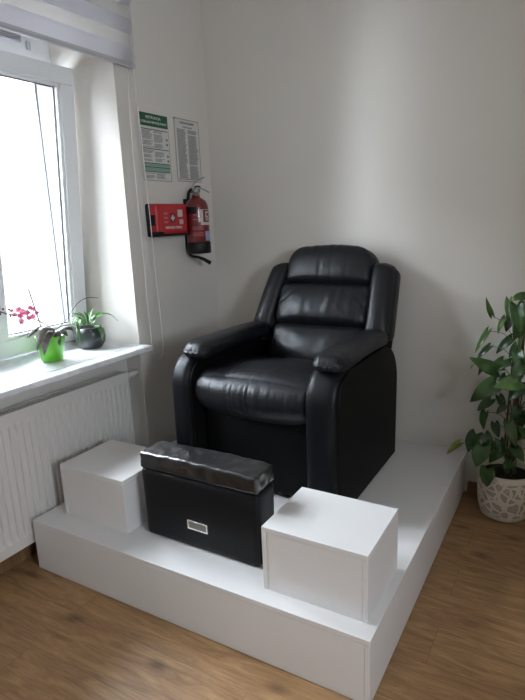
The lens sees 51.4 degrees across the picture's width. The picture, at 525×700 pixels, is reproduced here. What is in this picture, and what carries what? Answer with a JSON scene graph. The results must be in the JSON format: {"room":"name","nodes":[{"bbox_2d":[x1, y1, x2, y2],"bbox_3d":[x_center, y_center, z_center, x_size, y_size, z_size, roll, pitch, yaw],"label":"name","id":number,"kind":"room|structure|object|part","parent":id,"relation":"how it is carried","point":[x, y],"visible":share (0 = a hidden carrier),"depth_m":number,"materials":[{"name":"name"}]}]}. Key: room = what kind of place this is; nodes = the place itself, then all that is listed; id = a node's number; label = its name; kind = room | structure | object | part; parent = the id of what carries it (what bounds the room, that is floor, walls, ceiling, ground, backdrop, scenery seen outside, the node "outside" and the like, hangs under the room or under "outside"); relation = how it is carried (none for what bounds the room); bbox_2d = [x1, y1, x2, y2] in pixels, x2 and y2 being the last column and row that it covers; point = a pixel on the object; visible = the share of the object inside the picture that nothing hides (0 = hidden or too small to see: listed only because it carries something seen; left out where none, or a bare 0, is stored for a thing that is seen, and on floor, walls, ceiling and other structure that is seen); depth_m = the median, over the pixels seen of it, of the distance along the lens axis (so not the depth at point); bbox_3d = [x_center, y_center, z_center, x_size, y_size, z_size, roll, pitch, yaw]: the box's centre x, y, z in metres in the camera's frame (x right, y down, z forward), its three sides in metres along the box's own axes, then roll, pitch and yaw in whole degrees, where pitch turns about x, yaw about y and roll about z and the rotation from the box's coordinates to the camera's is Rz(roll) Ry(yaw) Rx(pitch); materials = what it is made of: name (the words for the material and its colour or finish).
{"room":"salon","nodes":[
{"label":"salon","id":0,"kind":"room"},
{"bbox_2d":[0,76,56,333],"bbox_3d":[-5.950,-0.594,7.157,0.580,7.300,16.500,5,15,30],"label":"window pane","id":1,"kind":"structure","parent":0,"point":[23,240],"depth_m":9.48,"materials":[{"name":"white"}]},
{"bbox_3d":[-7.043,-2.953,4.360,0.080,0.060,11.750,5,15,30],"label":"cornice","id":2,"kind":"part","parent":1,"relation":"part of","materials":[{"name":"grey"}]},
{"bbox_2d":[0,359,127,411],"bbox_3d":[-1.275,0.512,2.690,0.515,0.830,1.263,5,15,30],"label":"wall","id":3,"kind":"structure","parent":0,"point":[121,365],"depth_m":2.64,"materials":[{"name":"paint"}]},
{"bbox_2d":[0,541,36,574],"bbox_3d":[-1.031,0.906,2.646,0.015,0.065,1.263,5,15,30],"label":"baseboard","id":4,"kind":"structure","parent":3,"relation":"attached to","point":[23,554],"depth_m":2.49,"materials":[{"name":"brown wood"}]},
{"bbox_2d":[0,29,86,359],"bbox_3d":[-1.322,-0.684,2.406,0.260,1.630,1.263,5,15,30],"label":"window","id":5,"kind":"structure","parent":3,"relation":"in","point":[22,58],"depth_m":2.80,"materials":[{"name":"white plastic"}]},
{"bbox_2d":[0,29,20,42],"bbox_3d":[-1.272,-1.468,2.483,0.016,0.040,0.385,5,15,30],"label":"vent","id":6,"kind":"object","parent":5,"relation":"attached to","point":[6,36],"depth_m":2.59,"materials":[{"name":"grey plastic"}]},
{"bbox_2d":[0,369,139,561],"bbox_3d":[-1.002,0.523,2.541,0.106,0.620,1.242,5,15,30],"label":"radiator","id":7,"kind":"object","parent":3,"relation":"attached to","point":[38,436],"visible":0.67,"depth_m":2.48,"materials":[{"name":"white metal"}]},
{"bbox_2d":[0,370,127,417],"bbox_3d":[-1.026,0.237,2.420,0.073,0.007,1.133,5,15,30],"label":"grille","id":8,"kind":"object","parent":7,"relation":"attached to","point":[82,387],"depth_m":2.54,"materials":[{"name":"grey metal"}]},
{"bbox_2d":[0,341,152,399],"bbox_3d":[-1.143,0.115,2.468,0.508,0.029,1.358,5,15,30],"label":"window sill","id":9,"kind":"structure","parent":3,"relation":"on","point":[19,374],"depth_m":2.58,"materials":[{"name":"white stone"}]},
{"bbox_2d":[0,288,94,362],"bbox_3d":[-1.012,-0.133,2.640,0.152,0.364,0.606,5,15,30],"label":"potted orchid","id":10,"kind":"object","parent":9,"relation":"on","point":[50,346],"visible":1,"depth_m":2.58,"materials":[{"name":"green"}]},
{"bbox_3d":[-1.105,-0.183,2.474,0.032,0.030,0.010,-5,14,-11],"label":"flower","id":11,"kind":"part","parent":10,"relation":"part of","materials":[{"name":"pink plant"}]},
{"bbox_3d":[-1.095,-0.133,2.482,0.034,0.034,0.006,-1,13,5],"label":"flower","id":12,"kind":"part","parent":10,"relation":"part of","materials":[{"name":"pink plant"}]},
{"bbox_3d":[-1.091,-0.135,2.511,0.006,0.161,0.312,5,15,30],"label":"flower stem","id":13,"kind":"part","parent":10,"relation":"part of","materials":[{"name":"brown"}]},
{"bbox_3d":[-1.025,-0.011,2.648,0.142,0.124,0.142,5,15,30],"label":"pot","id":14,"kind":"part","parent":10,"relation":"part of","materials":[{"name":"green plastic"}]},
{"bbox_3d":[-0.938,-0.191,2.769,0.004,0.131,0.290,5,15,30],"label":"flower stem","id":15,"kind":"part","parent":10,"relation":"part of","materials":[{"name":"brown"}]},
{"bbox_2d":[75,325,105,348],"bbox_3d":[-0.912,-0.068,2.898,0.158,0.112,0.158,5,15,30],"label":"pot","id":16,"kind":"object","parent":9,"relation":"on","point":[91,336],"depth_m":2.84,"materials":[{"name":"grey"}]},
{"bbox_2d":[68,308,117,348],"bbox_3d":[-0.910,-0.114,2.888,0.165,0.205,0.328,5,15,30],"label":"spider plant","id":17,"kind":"object","parent":9,"relation":"on","point":[93,336],"visible":1,"depth_m":2.84,"materials":[{"name":"green plant"}]},
{"bbox_2d":[49,0,219,446],"bbox_3d":[-0.715,-0.732,3.355,0.620,2.900,0.957,5,15,30],"label":"wall","id":18,"kind":"structure","parent":0,"point":[167,34],"depth_m":2.95,"materials":[{"name":"paint"}]},
{"bbox_2d":[138,111,171,181],"bbox_3d":[-0.571,-1.080,2.916,0.005,0.337,0.228,5,15,30],"label":"board","id":19,"kind":"object","parent":18,"relation":"attached to","point":[154,128],"visible":0.98,"depth_m":2.91,"materials":[{"name":"grey paper"}]},
{"bbox_2d":[141,129,168,178],"bbox_3d":[-0.568,-1.045,2.923,0.001,0.241,0.204,5,15,30],"label":"print","id":20,"kind":"object","parent":19,"relation":"attached to","point":[155,142],"depth_m":2.92,"materials":[{"name":"grey paper"}]},
{"bbox_2d":[145,204,188,236],"bbox_3d":[-0.519,-0.714,2.994,0.077,0.173,0.277,5,15,30],"label":"box","id":21,"kind":"object","parent":18,"relation":"attached to","point":[166,219],"visible":0.96,"depth_m":2.93,"materials":[{"name":"red plastic"}]},
{"bbox_2d":[173,117,201,182],"bbox_3d":[-0.430,-1.148,3.151,0.005,0.345,0.232,5,15,30],"label":"board","id":22,"kind":"object","parent":18,"relation":"attached to","point":[186,132],"visible":1,"depth_m":3.14,"materials":[{"name":"printed paper"},{"name":"black ink"}]},
{"bbox_2d":[177,128,198,178],"bbox_3d":[-0.427,-1.130,3.156,0.001,0.266,0.189,5,15,30],"label":"print","id":23,"kind":"object","parent":22,"relation":"attached to","point":[187,138],"depth_m":3.15,"materials":[{"name":"grey paper"}]},
{"bbox_2d":[183,177,211,264],"bbox_3d":[-0.384,-0.742,3.162,0.156,0.497,0.138,5,15,30],"label":"fire extinguisher","id":24,"kind":"object","parent":18,"relation":"attached to","point":[197,241],"visible":0.94,"depth_m":3.11,"materials":[{"name":"red metal"}]},
{"bbox_3d":[-0.321,-0.767,3.121,0.007,0.067,0.057,5,15,28],"label":"label frame","id":25,"kind":"part","parent":24,"relation":"part of","materials":[{"name":"white"}]},
{"bbox_2d":[0,491,524,699],"bbox_3d":[-0.008,1.348,1.000,4.520,0.120,5.100,5,15,30],"label":"floor","id":26,"kind":"structure","parent":0,"point":[462,637],"depth_m":1.96,"materials":[{"name":"brown wood"}]},
{"bbox_2d":[32,439,466,699],"bbox_3d":[0.046,0.760,2.694,1.548,0.240,1.546,5,15,30],"label":"platform","id":27,"kind":"object","parent":26,"relation":"on","point":[224,600],"visible":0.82,"depth_m":2.05,"materials":[{"name":"white laminate"}]},
{"bbox_2d":[60,439,147,533],"bbox_3d":[-0.646,0.599,2.455,0.373,0.239,0.310,5,15,30],"label":"box","id":28,"kind":"object","parent":27,"relation":"on","point":[103,485],"visible":0.8,"depth_m":2.33,"materials":[{"name":"white laminate"}]},
{"bbox_3d":[-0.799,0.594,2.546,0.018,0.220,0.310,5,15,30],"label":"panel","id":29,"kind":"part","parent":28,"relation":"part of","materials":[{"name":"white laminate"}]},
{"bbox_3d":[-0.719,0.640,2.336,0.335,0.220,0.016,5,15,30],"label":"panel","id":30,"kind":"part","parent":28,"relation":"part of","materials":[{"name":"white laminate"}]},
{"bbox_3d":[-0.651,0.491,2.430,0.373,0.018,0.310,5,15,30],"label":"panel","id":31,"kind":"part","parent":28,"relation":"part of","materials":[{"name":"white laminate"}]},
{"bbox_3d":[-0.492,0.623,2.370,0.018,0.220,0.310,5,15,30],"label":"panel","id":32,"kind":"part","parent":28,"relation":"part of","materials":[{"name":"white laminate"}]},
{"bbox_3d":[-0.344,0.934,2.061,1.529,0.217,0.018,5,15,30],"label":"panel","id":33,"kind":"part","parent":27,"relation":"part of","materials":[{"name":"white laminate"}]},
{"bbox_2d":[140,440,273,566],"bbox_3d":[-0.220,0.587,2.137,0.548,0.370,0.145,5,15,30],"label":"box","id":34,"kind":"object","parent":27,"relation":"on","point":[213,501],"visible":1,"depth_m":2.06,"materials":[{"name":"black"}]},
{"bbox_3d":[-0.249,0.678,2.096,0.096,0.038,0.007,5,15,30],"label":"handle","id":35,"kind":"part","parent":34,"relation":"part of","materials":[{"name":"silver metal"}]},
{"bbox_3d":[-0.225,0.442,2.104,0.547,0.072,0.142,5,15,30],"label":"lid","id":36,"kind":"part","parent":34,"relation":"part of","materials":[{"name":"black leather"}]},
{"bbox_2d":[172,244,400,498],"bbox_3d":[0.175,0.047,2.739,0.848,1.092,0.973,5,15,30],"label":"recliner armchair","id":37,"kind":"object","parent":27,"relation":"on","point":[306,388],"visible":1,"depth_m":2.54,"materials":[{"name":"black leather"}]},
{"bbox_3d":[-0.173,0.263,2.908,0.104,0.623,0.773,5,15,30],"label":"arm","id":38,"kind":"part","parent":37,"relation":"part of","materials":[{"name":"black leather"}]},
{"bbox_2d":[194,356,314,424],"bbox_3d":[0.070,0.160,2.633,0.612,0.244,0.622,5,15,30],"label":"seat cushion","id":39,"kind":"object","parent":37,"relation":"on","point":[246,390],"depth_m":2.42,"materials":[{"name":"black leather"}]},
{"bbox_2d":[270,323,363,359],"bbox_3d":[0.283,-0.011,2.858,0.540,0.233,0.211,5,15,30],"label":"lumbar cushion","id":40,"kind":"object","parent":37,"relation":"on","point":[305,341],"depth_m":2.81,"materials":[{"name":"black leather"}]},
{"bbox_2d":[276,283,369,328],"bbox_3d":[0.327,-0.229,2.898,0.542,0.238,0.216,5,15,30],"label":"cushion","id":41,"kind":"object","parent":37,"relation":"on","point":[298,305],"depth_m":2.82,"materials":[{"name":"black leather"}]},
{"bbox_3d":[0.332,-0.068,2.934,0.744,0.678,0.380,5,15,30],"label":"backrest","id":42,"kind":"part","parent":37,"relation":"part of","materials":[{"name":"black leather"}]},
{"bbox_2d":[286,244,379,284],"bbox_3d":[0.374,-0.449,2.944,0.514,0.238,0.214,5,15,30],"label":"cushion","id":43,"kind":"object","parent":37,"relation":"on","point":[333,264],"depth_m":2.85,"materials":[{"name":"black leather"}]},
{"bbox_3d":[0.444,0.321,2.554,0.142,0.623,0.773,5,15,30],"label":"arm","id":44,"kind":"part","parent":37,"relation":"part of","materials":[{"name":"black leather"}]},
{"bbox_2d":[261,487,397,623],"bbox_3d":[0.241,0.693,1.906,0.376,0.239,0.314,5,15,30],"label":"box","id":45,"kind":"object","parent":27,"relation":"on","point":[332,552],"visible":1,"depth_m":1.80,"materials":[{"name":"white laminate"}]},
{"bbox_3d":[0.087,0.687,1.997,0.018,0.220,0.314,5,15,30],"label":"panel","id":46,"kind":"part","parent":45,"relation":"part of","materials":[{"name":"white laminate"}]},
{"bbox_3d":[0.168,0.734,1.784,0.338,0.220,0.016,5,15,30],"label":"panel","id":47,"kind":"part","parent":45,"relation":"part of","materials":[{"name":"white laminate"}]},
{"bbox_3d":[0.237,0.585,1.880,0.376,0.018,0.314,5,15,30],"label":"panel","id":48,"kind":"part","parent":45,"relation":"part of","materials":[{"name":"white laminate"}]},
{"bbox_3d":[0.396,0.716,1.819,0.018,0.220,0.314,5,15,30],"label":"panel","id":49,"kind":"part","parent":45,"relation":"part of","materials":[{"name":"white laminate"}]},
{"bbox_3d":[0.686,0.840,2.280,0.018,0.217,1.458,5,15,30],"label":"panel","id":50,"kind":"part","parent":27,"relation":"part of","materials":[{"name":"white laminate"}]},
{"bbox_3d":[1.070,0.673,2.931,0.016,0.221,0.086,5,15,30],"label":"panel","id":51,"kind":"part","parent":27,"relation":"part of","materials":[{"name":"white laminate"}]},
{"bbox_2d":[447,292,524,522],"bbox_3d":[1.156,0.277,2.633,0.441,1.120,0.294,5,15,30],"label":"pothos","id":52,"kind":"object","parent":26,"relation":"on","point":[500,481],"visible":1,"depth_m":2.61,"materials":[{"name":"green plant"}]},
{"bbox_2d":[477,458,524,522],"bbox_3d":[1.212,0.704,2.732,0.260,0.240,0.260,5,15,30],"label":"pot","id":53,"kind":"object","parent":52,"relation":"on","point":[503,500],"depth_m":2.64,"materials":[{"name":"white ceramic"}]},
{"bbox_2d":[200,0,524,490],"bbox_3d":[1.342,-0.638,2.600,3.700,2.900,0.200,5,15,30],"label":"wall","id":54,"kind":"structure","parent":0,"point":[394,130],"depth_m":2.85,"materials":[{"name":"paint"}]},
{"bbox_2d":[467,481,476,493],"bbox_3d":[2.030,0.829,2.443,2.115,0.065,0.015,5,15,30],"label":"baseboard","id":55,"kind":"structure","parent":54,"relation":"attached to","point":[472,486],"depth_m":2.95,"materials":[{"name":"brown wood"}]},
{"bbox_3d":[-1.320,-1.686,2.143,0.620,0.440,1.263,5,15,30],"label":"wall","id":56,"kind":"structure","parent":0,"visible":0},
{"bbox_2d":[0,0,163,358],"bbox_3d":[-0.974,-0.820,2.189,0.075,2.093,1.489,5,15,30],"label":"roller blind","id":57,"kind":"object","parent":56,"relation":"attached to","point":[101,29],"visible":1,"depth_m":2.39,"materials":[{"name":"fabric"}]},
{"bbox_3d":[-0.993,-1.234,2.080,0.018,0.016,1.447,5,15,30],"label":"rail","id":58,"kind":"part","parent":57,"relation":"part of","materials":[{"name":"grey plastic"}]},
{"bbox_3d":[-0.619,-0.868,2.765,0.013,1.891,0.064,5,15,30],"label":"pull cord","id":59,"kind":"part","parent":57,"relation":"part of","materials":[{"name":"white plastic"}]},
{"bbox_3d":[-0.595,-0.867,2.806,0.014,1.870,0.056,5,15,30],"label":"pull cord","id":60,"kind":"part","parent":57,"relation":"part of","materials":[{"name":"white plastic"}]}
]}

